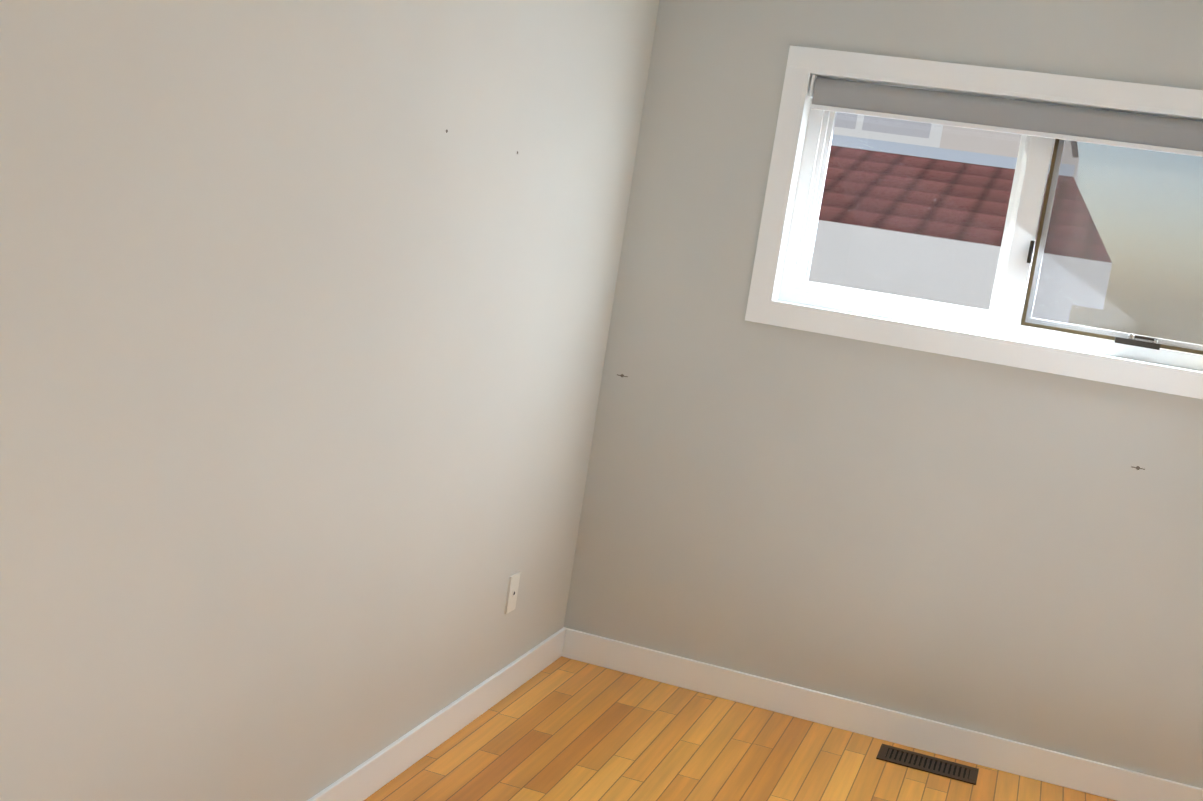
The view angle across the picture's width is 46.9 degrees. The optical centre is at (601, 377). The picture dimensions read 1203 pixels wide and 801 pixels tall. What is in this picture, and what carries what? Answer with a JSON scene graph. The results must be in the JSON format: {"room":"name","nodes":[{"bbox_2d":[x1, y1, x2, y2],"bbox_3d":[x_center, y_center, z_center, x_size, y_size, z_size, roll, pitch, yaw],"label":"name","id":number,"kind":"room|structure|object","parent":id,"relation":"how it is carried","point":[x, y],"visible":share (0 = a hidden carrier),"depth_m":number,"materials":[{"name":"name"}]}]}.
{"room":"empty bedroom","nodes":[
{"label":"empty bedroom","id":0,"kind":"room"},
{"bbox_2d":[0,0,659,800],"bbox_3d":[-0.786,-0.095,2.522,0.160,2.440,4.988,11,7,18],"label":"wall","id":1,"kind":"structure","parent":0,"point":[306,306],"depth_m":2.80,"materials":[{"name":"beige paint"}]},
{"bbox_2d":[307,627,566,800],"bbox_3d":[-0.881,1.068,2.633,0.013,0.102,4.668,11,7,18],"label":"baseboard","id":2,"kind":"structure","parent":1,"relation":"attached to","point":[366,779],"depth_m":3.88,"materials":[{"name":"white wood"}]},
{"bbox_2d":[504,572,520,613],"bbox_3d":[-0.273,0.661,4.266,0.010,0.118,0.072,11,7,18],"label":"cable wall plate","id":3,"kind":"object","parent":1,"relation":"attached to","point":[512,593],"visible":0.98,"depth_m":4.25,"materials":[{"name":"white plastic"}]},
{"bbox_2d":[364,656,1115,800],"bbox_3d":[0.417,1.429,2.218,3.144,0.120,4.988,11,7,18],"label":"floor","id":4,"kind":"structure","parent":0,"point":[561,728],"depth_m":4.14,"materials":[{"name":"brown wood"}]},
{"bbox_2d":[876,744,978,784],"bbox_3d":[1.019,1.205,4.333,0.305,0.004,0.140,11,7,18],"label":"floor vent","id":5,"kind":"object","parent":4,"relation":"in","point":[930,764],"visible":1,"depth_m":4.33,"materials":[{"name":"brown metal"}]},
{"bbox_2d":[564,0,1202,788],"bbox_3d":[1.382,0.018,4.349,2.824,2.440,0.160,11,7,18],"label":"wall","id":6,"kind":"structure","parent":0,"point":[1008,552],"depth_m":4.45,"materials":[{"name":"beige paint"}]},
{"bbox_2d":[446,130,1144,469],"bbox_3d":[1.133,-0.047,3.569,2.811,0.677,1.469,11,7,18],"label":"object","id":7,"kind":"structure","parent":6,"relation":"attached to","point":[1137,467],"depth_m":4.20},
{"bbox_2d":[562,628,1202,800],"bbox_3d":[1.179,1.171,4.405,2.798,0.102,0.013,11,7,18],"label":"baseboard","id":8,"kind":"structure","parent":6,"relation":"attached to","point":[1035,762],"depth_m":4.49,"materials":[{"name":"white wood"}]},
{"bbox_2d":[745,45,1202,398],"bbox_3d":[1.339,-0.484,4.327,1.655,0.892,0.186,11,7,18],"label":"window","id":9,"kind":"structure","parent":6,"relation":"in","point":[784,292],"depth_m":4.35,"materials":[{"name":"white plastic"}]},
{"bbox_2d":[809,74,1202,156],"bbox_3d":[1.347,-0.608,4.276,1.491,0.475,0.070,11,7,18],"label":"roller blind","id":10,"kind":"object","parent":9,"relation":"attached to","point":[1139,131],"visible":1,"depth_m":4.26,"materials":[{"name":"grey fabric"}]},
{"label":"outside","id":11,"kind":"structure","parent":0,"visible":0},
{"bbox_2d":[808,112,1111,347],"bbox_3d":[-3.352,-2.335,12.605,15.110,9.700,8.230,11,7,18],"label":"neighbouring building","id":12,"kind":"structure","parent":11,"point":[969,280],"depth_m":7.16,"materials":[{"name":"paint"}]}
]}

